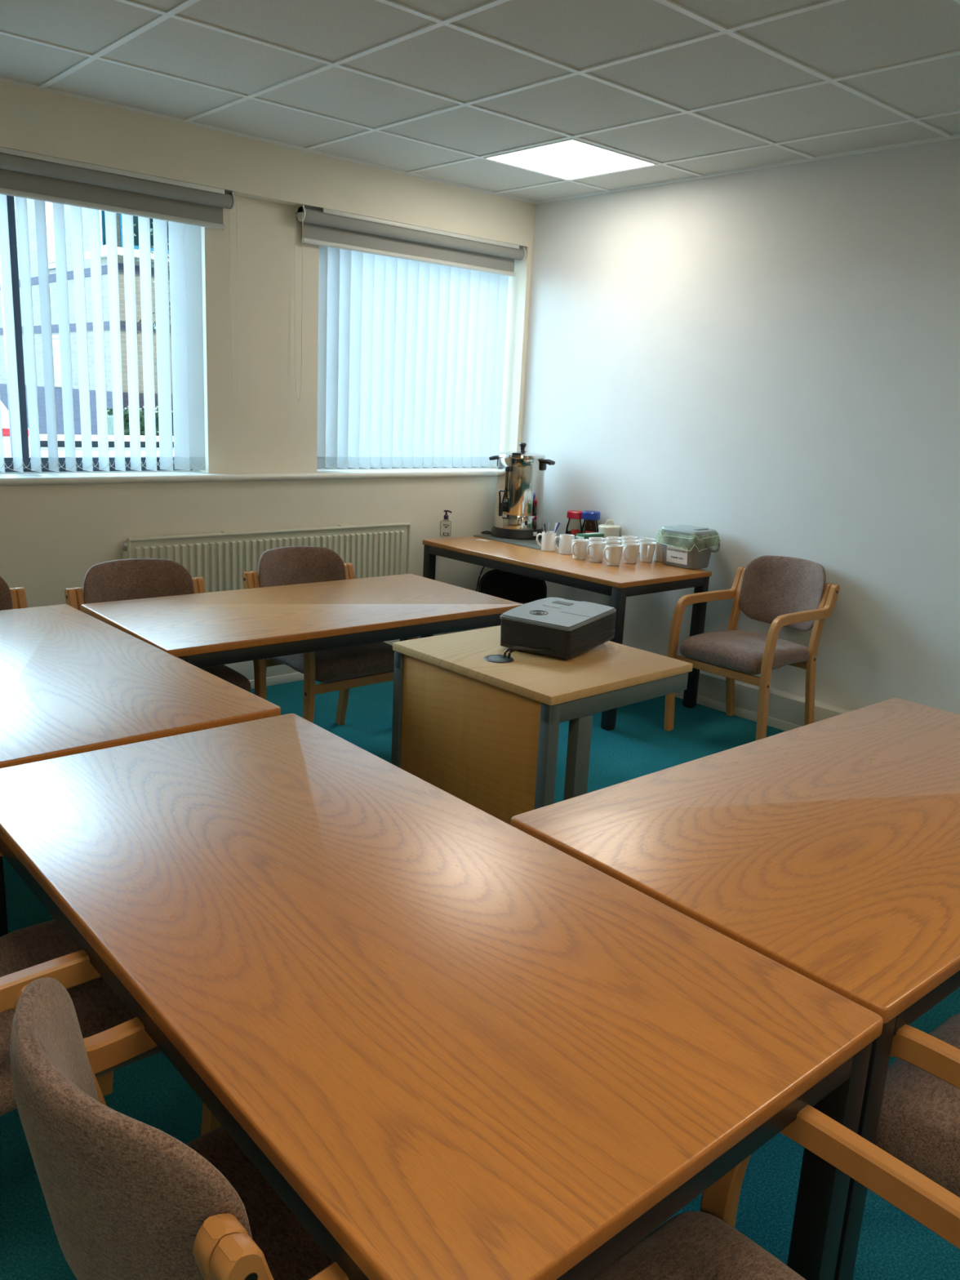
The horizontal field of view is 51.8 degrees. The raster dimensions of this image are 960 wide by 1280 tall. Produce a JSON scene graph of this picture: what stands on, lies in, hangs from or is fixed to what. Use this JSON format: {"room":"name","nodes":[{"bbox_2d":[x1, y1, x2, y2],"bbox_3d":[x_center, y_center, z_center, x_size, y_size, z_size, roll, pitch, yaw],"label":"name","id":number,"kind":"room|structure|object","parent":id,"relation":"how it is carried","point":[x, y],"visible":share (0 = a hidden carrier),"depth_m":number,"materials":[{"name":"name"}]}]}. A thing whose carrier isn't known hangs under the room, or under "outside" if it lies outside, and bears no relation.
{"room":"meeting room","nodes":[
{"label":"meeting room","id":0,"kind":"room"},
{"bbox_2d":[0,80,534,607],"bbox_3d":[-2.331,-1.028,3.907,6.600,2.872,0.350,-9,18,-41],"label":"wall","id":1,"kind":"structure","parent":0,"point":[51,535],"depth_m":4.76,"materials":[{"name":"beige paint"}]},
{"bbox_2d":[0,195,192,472],"bbox_3d":[-2.018,-1.364,4.240,1.625,1.273,0.060,-9,18,-41],"label":"window","id":2,"kind":"structure","parent":1,"relation":"in","point":[11,203],"depth_m":4.30,"materials":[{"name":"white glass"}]},
{"bbox_2d":[0,194,205,472],"bbox_3d":[-1.902,-1.347,4.171,1.552,1.260,0.091,-9,18,-41],"label":"vertical blind","id":3,"kind":"object","parent":2,"relation":"attached to","point":[184,240],"visible":0.91,"depth_m":4.42,"materials":[{"name":"white fabric"}]},
{"bbox_2d":[0,146,238,397],"bbox_3d":[-1.820,-1.494,4.051,1.788,0.911,0.088,-9,18,-41],"label":"roller blind","id":4,"kind":"object","parent":1,"relation":"attached to","point":[25,175],"visible":1,"depth_m":4.17,"materials":[{"name":"grey fabric"}]},
{"bbox_2d":[0,466,497,485],"bbox_3d":[-2.305,-0.639,3.957,6.589,0.032,0.274,-9,18,-41],"label":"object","id":5,"kind":"structure","parent":1,"relation":"attached to","point":[181,476],"depth_m":4.74,"materials":[{"name":"white paint"}]},
{"bbox_2d":[122,522,410,592],"bbox_3d":[-1.018,-0.252,5.044,1.620,0.634,0.054,-9,18,-41],"label":"radiator","id":6,"kind":"object","parent":1,"relation":"attached to","point":[373,550],"visible":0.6,"depth_m":4.89,"materials":[{"name":"metal"}]},
{"bbox_2d":[224,624,500,688],"bbox_3d":[-2.283,0.338,4.040,6.512,0.163,0.091,-9,18,-41],"label":"baseboard","id":7,"kind":"structure","parent":1,"relation":"attached to","point":[282,673],"depth_m":5.07,"materials":[{"name":"white wood"}]},
{"bbox_2d":[316,466,472,469],"bbox_3d":[-0.445,-1.619,5.603,1.349,1.273,0.060,-9,18,-41],"label":"window","id":8,"kind":"structure","parent":1,"relation":"in","point":[402,467],"depth_m":5.70,"materials":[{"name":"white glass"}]},
{"bbox_2d":[294,204,525,399],"bbox_3d":[-0.340,-1.734,5.333,1.482,0.911,0.088,-9,18,-41],"label":"roller blind","id":9,"kind":"object","parent":1,"relation":"attached to","point":[328,228],"visible":1,"depth_m":5.16,"materials":[{"name":"grey fabric"}]},
{"bbox_2d":[316,245,508,469],"bbox_3d":[-0.362,-1.597,5.505,1.310,1.260,0.087,-9,18,-41],"label":"vertical blind","id":10,"kind":"object","parent":1,"relation":"attached to","point":[411,357],"visible":0.83,"depth_m":5.48,"materials":[{"name":"white fabric"}]},
{"bbox_2d":[0,0,959,201],"bbox_3d":[0.005,-1.555,1.110,6.600,0.300,7.250,-9,18,-41],"label":"ceiling","id":11,"kind":"structure","parent":0,"point":[431,88],"depth_m":3.44,"materials":[{"name":"tile"}]},
{"bbox_2d":[483,138,657,180],"bbox_3d":[0.421,-2.238,4.620,0.576,0.008,0.576,-9,18,-41],"label":"recessed light","id":12,"kind":"object","parent":11,"relation":"in","point":[570,159],"visible":1,"depth_m":4.61,"materials":[{"name":"white plastic"}]},
{"bbox_2d":[0,680,959,1279],"bbox_3d":[-0.130,1.183,1.779,6.600,0.200,7.250,-9,18,-41],"label":"floor","id":13,"kind":"structure","parent":0,"point":[892,1245],"depth_m":2.08,"materials":[{"name":"teal carpet"}]},
{"bbox_2d":[0,576,27,610],"bbox_3d":[-1.709,0.210,3.300,0.526,0.824,0.601,-9,18,-41],"label":"armchair","id":14,"kind":"object","parent":13,"relation":"on","point":[11,598],"visible":0.16,"depth_m":3.49,"materials":[{"name":"brown wood"}]},
{"bbox_2d":[0,852,221,1136],"bbox_3d":[-0.810,0.651,1.675,0.601,0.824,0.526,-9,18,-41],"label":"armchair","id":15,"kind":"object","parent":13,"relation":"on","point":[28,954],"visible":0.09,"depth_m":1.62,"materials":[{"name":"beige fabric"}]},
{"bbox_2d":[0,604,280,768],"bbox_3d":[-1.269,0.408,2.817,0.749,0.704,1.435,-10,18,-42],"label":"meeting table","id":16,"kind":"object","parent":13,"relation":"on","point":[73,682],"visible":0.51,"depth_m":2.53,"materials":[{"name":"brown wood"}]},
{"bbox_2d":[64,558,266,699],"bbox_3d":[-1.169,0.151,3.652,0.526,0.824,0.601,-9,18,-41],"label":"armchair","id":17,"kind":"object","parent":13,"relation":"on","point":[130,579],"visible":0.26,"depth_m":3.72,"materials":[{"name":"beige fabric"}]},
{"bbox_2d":[9,977,348,1279],"bbox_3d":[-0.247,0.779,1.264,0.601,0.824,0.526,-10,19,-42],"label":"armchair","id":18,"kind":"object","parent":13,"relation":"on","point":[126,1198],"visible":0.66,"depth_m":0.95,"materials":[{"name":"beige fabric"}]},
{"bbox_2d":[80,573,523,667],"bbox_3d":[-0.635,0.208,3.763,1.449,0.704,0.751,-9,18,-40],"label":"meeting table","id":19,"kind":"object","parent":13,"relation":"on","point":[211,628],"visible":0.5,"depth_m":3.51,"materials":[{"name":"brown wood"}]},
{"bbox_2d":[241,546,417,724],"bbox_3d":[-0.647,0.057,4.143,0.526,0.824,0.601,-9,18,-41],"label":"armchair","id":20,"kind":"object","parent":13,"relation":"on","point":[341,669],"visible":0.44,"depth_m":4.03,"materials":[{"name":"beige fabric"}]},
{"bbox_2d":[0,713,883,1279],"bbox_3d":[-0.263,0.726,1.718,0.756,0.704,1.539,-9,18,-40],"label":"meeting table","id":21,"kind":"object","parent":13,"relation":"on","point":[453,1044],"visible":0.94,"depth_m":1.32,"materials":[{"name":"brown wood"}]},
{"bbox_2d":[478,568,546,604],"bbox_3d":[0.184,-0.083,5.479,0.495,0.535,0.514,3,14,1],"label":"office chair","id":22,"kind":"object","parent":13,"relation":"on","point":[516,588],"visible":0.35,"depth_m":5.59,"materials":[{"name":"black fabric"}]},
{"bbox_2d":[391,625,693,825],"bbox_3d":[0.176,0.381,3.215,0.640,0.707,0.705,-10,18,-41],"label":"desk","id":23,"kind":"object","parent":13,"relation":"on","point":[479,726],"visible":0.69,"depth_m":2.95,"materials":[{"name":"brown wood"}]},
{"bbox_2d":[502,646,547,657],"bbox_3d":[0.145,0.037,3.041,0.150,0.039,0.019,-1,14,-14],"label":"cable","id":24,"kind":"object","parent":23,"relation":"on","point":[513,647],"visible":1,"depth_m":3.03,"materials":[{"name":"black plastic"}]},
{"bbox_2d":[507,646,551,658],"bbox_3d":[0.155,0.039,3.034,0.141,0.039,0.023,-1,14,-15],"label":"cable","id":25,"kind":"object","parent":23,"relation":"on","point":[521,647],"visible":1,"depth_m":3.02,"materials":[{"name":"black plastic"}]},
{"bbox_2d":[500,597,616,659],"bbox_3d":[0.252,-0.042,3.216,0.271,0.127,0.339,12,16,32],"label":"projector","id":26,"kind":"object","parent":23,"relation":"on","point":[570,628],"visible":1,"depth_m":3.12,"materials":[{"name":"black plastic"}]},
{"bbox_2d":[420,536,711,730],"bbox_3d":[0.397,-0.106,5.258,0.694,0.704,1.439,-9,18,-41],"label":"table","id":27,"kind":"object","parent":13,"relation":"on","point":[623,580],"visible":0.68,"depth_m":4.88,"materials":[{"name":"brown wood"}]},
{"bbox_2d":[440,510,452,537],"bbox_3d":[-0.192,-0.656,5.585,0.064,0.153,0.038,3,14,2],"label":"bottle","id":28,"kind":"object","parent":27,"relation":"on","point":[446,516],"visible":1,"depth_m":5.57,"materials":[{"name":"clear plastic"}]},
{"bbox_2d":[473,533,559,549],"bbox_3d":[0.261,-0.565,5.617,0.330,0.004,0.540,-9,18,-40],"label":"mat","id":29,"kind":"object","parent":27,"relation":"on","point":[532,544],"visible":0.46,"depth_m":5.56,"materials":[{"name":"grey plastic"}]},
{"bbox_2d":[488,442,555,539],"bbox_3d":[0.231,-0.868,5.715,0.329,0.534,0.318,-1,14,-14],"label":"urn","id":30,"kind":"object","parent":29,"relation":"on","point":[519,496],"visible":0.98,"depth_m":5.61,"materials":[{"name":"silver metal"}]},
{"bbox_2d":[475,530,491,591],"bbox_3d":[0.046,-0.379,5.885,0.087,0.544,0.214,9,15,25],"label":"power cable","id":31,"kind":"object","parent":30,"relation":"attached to","point":[482,532],"visible":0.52,"depth_m":5.85,"materials":[{"name":"black plastic"}]},
{"bbox_2d":[498,489,509,515],"bbox_3d":[0.130,-0.777,5.599,0.068,0.148,0.057,-9,18,-41],"label":"tap","id":32,"kind":"object","parent":30,"relation":"on","point":[504,495],"depth_m":5.59,"materials":[{"name":"black plastic"}]},
{"bbox_2d":[536,531,556,551],"bbox_3d":[0.359,-0.528,5.289,0.097,0.098,0.078,10,15,27],"label":"mug","id":33,"kind":"object","parent":27,"relation":"on","point":[548,544],"visible":0.98,"depth_m":5.25,"materials":[{"name":"white ceramic"}]},
{"bbox_2d":[553,533,574,555],"bbox_3d":[0.447,-0.502,5.197,0.098,0.098,0.078,-8,17,-38],"label":"mug","id":34,"kind":"object","parent":27,"relation":"on","point":[565,540],"visible":0.95,"depth_m":5.17,"materials":[{"name":"white ceramic"}]},
{"bbox_2d":[564,510,582,538],"bbox_3d":[0.537,-0.645,5.634,0.097,0.179,0.098,6,14,13],"label":"jar","id":35,"kind":"object","parent":27,"relation":"on","point":[574,514],"visible":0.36,"depth_m":5.59,"materials":[{"name":"clear glass"}]},
{"bbox_2d":[571,528,578,535],"bbox_3d":[0.538,-0.609,5.595,0.043,0.034,0.005,2,14,-4],"label":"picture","id":36,"kind":"object","parent":35,"relation":"on","point":[574,531],"depth_m":5.59},
{"bbox_2d":[571,538,589,559],"bbox_3d":[0.500,-0.460,5.036,0.083,0.098,0.110,14,18,39],"label":"mug","id":37,"kind":"object","parent":27,"relation":"on","point":[579,546],"visible":0.99,"depth_m":5.01,"materials":[{"name":"white ceramic"}]},
{"bbox_2d":[575,532,604,539],"bbox_3d":[0.595,-0.534,5.380,0.159,0.088,0.068,-9,18,-41],"label":"box","id":38,"kind":"object","parent":27,"relation":"on","point":[581,535],"visible":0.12,"depth_m":5.34,"materials":[{"name":"green cardboard"}]},
{"bbox_2d":[581,510,600,533],"bbox_3d":[0.618,-0.627,5.552,0.103,0.190,0.104,9,15,24],"label":"jar","id":39,"kind":"object","parent":27,"relation":"on","point":[589,525],"visible":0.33,"depth_m":5.51,"materials":[{"name":"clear glass"}]},
{"bbox_2d":[586,537,604,553],"bbox_3d":[0.588,-0.480,5.138,0.110,0.098,0.083,4,14,5],"label":"mug","id":40,"kind":"object","parent":27,"relation":"on","point":[590,539],"visible":0.24,"depth_m":5.11,"materials":[{"name":"white ceramic"}]},
{"bbox_2d":[586,541,606,562],"bbox_3d":[0.578,-0.442,4.979,0.110,0.098,0.083,-7,17,-36],"label":"mug","id":41,"kind":"object","parent":27,"relation":"on","point":[596,548],"visible":0.94,"depth_m":4.96,"materials":[{"name":"white ceramic"}]},
{"bbox_2d":[598,519,620,542],"bbox_3d":[0.711,-0.585,5.459,0.122,0.160,0.122,-9,18,-41],"label":"canister","id":42,"kind":"object","parent":27,"relation":"on","point":[608,530],"visible":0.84,"depth_m":5.41,"materials":[{"name":"beige ceramic"}]},
{"bbox_2d":[604,539,621,555],"bbox_3d":[0.662,-0.458,5.063,0.110,0.098,0.083,4,14,5],"label":"mug","id":43,"kind":"object","parent":27,"relation":"on","point":[607,541],"visible":0.27,"depth_m":5.03,"materials":[{"name":"white ceramic"}]},
{"bbox_2d":[604,536,622,545],"bbox_3d":[0.687,-0.491,5.200,0.110,0.098,0.083,7,14,15],"label":"mug","id":44,"kind":"object","parent":27,"relation":"on","point":[614,538],"visible":0.25,"depth_m":5.19,"materials":[{"name":"white ceramic"}]},
{"bbox_2d":[603,544,623,565],"bbox_3d":[0.651,-0.419,4.900,0.110,0.098,0.083,-7,17,-34],"label":"mug","id":45,"kind":"object","parent":27,"relation":"on","point":[613,552],"visible":1,"depth_m":4.88,"materials":[{"name":"white ceramic"}]},
{"bbox_2d":[621,535,637,544],"bbox_3d":[0.778,-0.502,5.265,0.110,0.098,0.083,7,14,15],"label":"mug","id":46,"kind":"object","parent":27,"relation":"on","point":[631,537],"visible":0.2,"depth_m":5.25,"materials":[{"name":"white ceramic"}]},
{"bbox_2d":[621,538,638,555],"bbox_3d":[0.762,-0.470,5.130,0.110,0.098,0.083,5,14,10],"label":"mug","id":47,"kind":"object","parent":27,"relation":"on","point":[624,540],"visible":0.15,"depth_m":5.12,"materials":[{"name":"white ceramic"}]},
{"bbox_2d":[622,542,639,564],"bbox_3d":[0.751,-0.435,4.987,0.083,0.098,0.110,13,17,36],"label":"mug","id":48,"kind":"object","parent":27,"relation":"on","point":[630,550],"visible":0.99,"depth_m":4.97,"materials":[{"name":"white ceramic"}]},
{"bbox_2d":[637,537,654,555],"bbox_3d":[0.862,-0.485,5.212,0.110,0.098,0.083,7,14,15],"label":"mug","id":49,"kind":"object","parent":27,"relation":"on","point":[649,540],"visible":0.22,"depth_m":5.21,"materials":[{"name":"white ceramic"}]},
{"bbox_2d":[639,541,655,562],"bbox_3d":[0.853,-0.446,5.053,0.083,0.098,0.110,3,14,0],"label":"mug","id":50,"kind":"object","parent":27,"relation":"on","point":[646,549],"visible":1,"depth_m":5.04,"materials":[{"name":"white ceramic"}]},
{"bbox_2d":[653,541,663,562],"bbox_3d":[0.938,-0.452,5.093,0.083,0.098,0.110,-1,14,-14],"label":"mug","id":51,"kind":"object","parent":27,"relation":"on","point":[658,553],"visible":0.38,"depth_m":5.08,"materials":[{"name":"white ceramic"}]},
{"bbox_2d":[656,524,719,569],"bbox_3d":[1.047,-0.471,4.979,0.221,0.199,0.273,-10,19,-42],"label":"caddy","id":52,"kind":"object","parent":27,"relation":"on","point":[687,547],"visible":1,"depth_m":4.91,"materials":[{"name":"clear plastic"}]},
{"bbox_2d":[662,533,715,569],"bbox_3d":[1.043,-0.452,4.986,0.184,0.160,0.230,-10,19,-42],"label":"tub","id":53,"kind":"object","parent":52,"relation":"in","point":[687,551],"depth_m":4.91,"materials":[{"name":"grey plastic"}]},
{"bbox_2d":[511,697,959,1279],"bbox_3d":[0.850,0.672,2.165,1.484,0.704,0.762,-9,18,-39],"label":"meeting table","id":54,"kind":"object","parent":13,"relation":"on","point":[828,849],"visible":0.64,"depth_m":1.80,"materials":[{"name":"brown wood"}]},
{"bbox_2d":[663,555,839,740],"bbox_3d":[1.258,0.049,4.560,0.601,0.824,0.526,-9,18,-41],"label":"armchair","id":55,"kind":"object","parent":13,"relation":"on","point":[779,591],"visible":0.97,"depth_m":4.52,"materials":[{"name":"beige fabric"}]},
{"bbox_2d":[590,1104,959,1279],"bbox_3d":[0.320,0.874,0.991,0.526,0.824,0.601,-9,18,-41],"label":"armchair","id":56,"kind":"object","parent":13,"relation":"on","point":[705,1244],"visible":0.73,"depth_m":1.19,"materials":[{"name":"beige fabric"}]},
{"bbox_2d":[875,1013,959,1197],"bbox_3d":[0.913,0.788,1.462,0.526,0.824,0.601,-9,18,-41],"label":"armchair","id":57,"kind":"object","parent":13,"relation":"on","point":[919,1122],"visible":0.54,"depth_m":1.46,"materials":[{"name":"beige fabric"}]},
{"bbox_2d":[588,537,604,542],"bbox_3d":[0.602,-0.479,5.137,0.083,0.098,0.083,4,14,5],"label":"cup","id":58,"kind":"object","parent":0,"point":[591,539],"depth_m":5.11,"materials":[{"name":"white ceramic"}]},
{"bbox_2d":[622,538,638,543],"bbox_3d":[0.775,-0.469,5.128,0.083,0.098,0.083,5,14,10],"label":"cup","id":59,"kind":"object","parent":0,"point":[624,540],"depth_m":5.11,"materials":[{"name":"white ceramic"}]},
{"bbox_2d":[521,137,959,714],"bbox_3d":[2.495,-0.721,3.624,0.200,2.872,7.250,-9,18,-41],"label":"wall","id":60,"kind":"structure","parent":0,"point":[767,360],"depth_m":4.64,"materials":[{"name":"white paint"}]},
{"bbox_2d":[0,76,959,204],"bbox_3d":[0.114,-1.374,1.019,6.600,0.010,6.900,-9,18,-41],"label":"trim","id":61,"kind":"structure","parent":60,"relation":"attached to","point":[2,79],"depth_m":4.49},
{"bbox_2d":[675,669,852,731],"bbox_3d":[2.435,0.648,3.723,0.094,0.163,6.900,-9,18,-41],"label":"baseboard","id":62,"kind":"structure","parent":60,"relation":"attached to","point":[786,710],"depth_m":4.84,"materials":[{"name":"white wood"}]},
{"label":"outside","id":63,"kind":"structure","parent":0,"visible":0},
{"bbox_3d":[-29.606,-9.240,38.939,120.000,0.300,89.648,-9,18,-41],"label":"ground","id":64,"kind":"structure","parent":63,"visible":0},
{"bbox_2d":[0,400,31,472],"bbox_3d":[-6.276,-1.591,8.208,4.492,1.650,1.770,-9,18,-41],"label":"car","id":65,"kind":"object","parent":64,"relation":"on","point":[5,414],"visible":0.21,"depth_m":8.82,"materials":[{"name":"white paint"}]},
{"bbox_2d":[2,428,29,436],"bbox_3d":[-4.245,-1.865,8.875,0.348,0.070,0.130,-9,18,-41],"label":"tail lamp","id":66,"kind":"object","parent":65,"relation":"attached to","point":[6,432],"depth_m":8.82,"materials":[{"name":"red plastic"}]},
{"bbox_2d":[0,196,173,435],"bbox_3d":[-5.789,-11.016,31.296,22.102,9.050,26.102,-9,18,-41],"label":"office building","id":67,"kind":"structure","parent":64,"relation":"on","point":[30,202],"depth_m":16.55,"materials":[{"name":"concrete"}]},
{"bbox_2d":[106,405,173,435],"bbox_3d":[-3.999,-3.243,16.419,4.409,1.196,0.950,-9,18,-41],"label":"hedge","id":68,"kind":"object","parent":64,"relation":"on","point":[126,412],"visible":0.03,"depth_m":14.98,"materials":[{"name":"green plant"}]},
{"bbox_2d":[121,217,171,334],"bbox_3d":[-4.218,-5.174,14.499,1.828,5.821,1.631,0,14,-12],"label":"young tree","id":69,"kind":"object","parent":64,"relation":"on","point":[151,229],"visible":0.02,"depth_m":14.48,"materials":[{"name":"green plant"}]},
{"bbox_2d":[40,434,477,471],"bbox_3d":[-3.108,-2.680,15.112,10.800,0.795,0.350,-9,18,-41],"label":"wall","id":70,"kind":"structure","parent":64,"relation":"on","point":[43,437],"depth_m":13.15,"materials":[{"name":"paint"}]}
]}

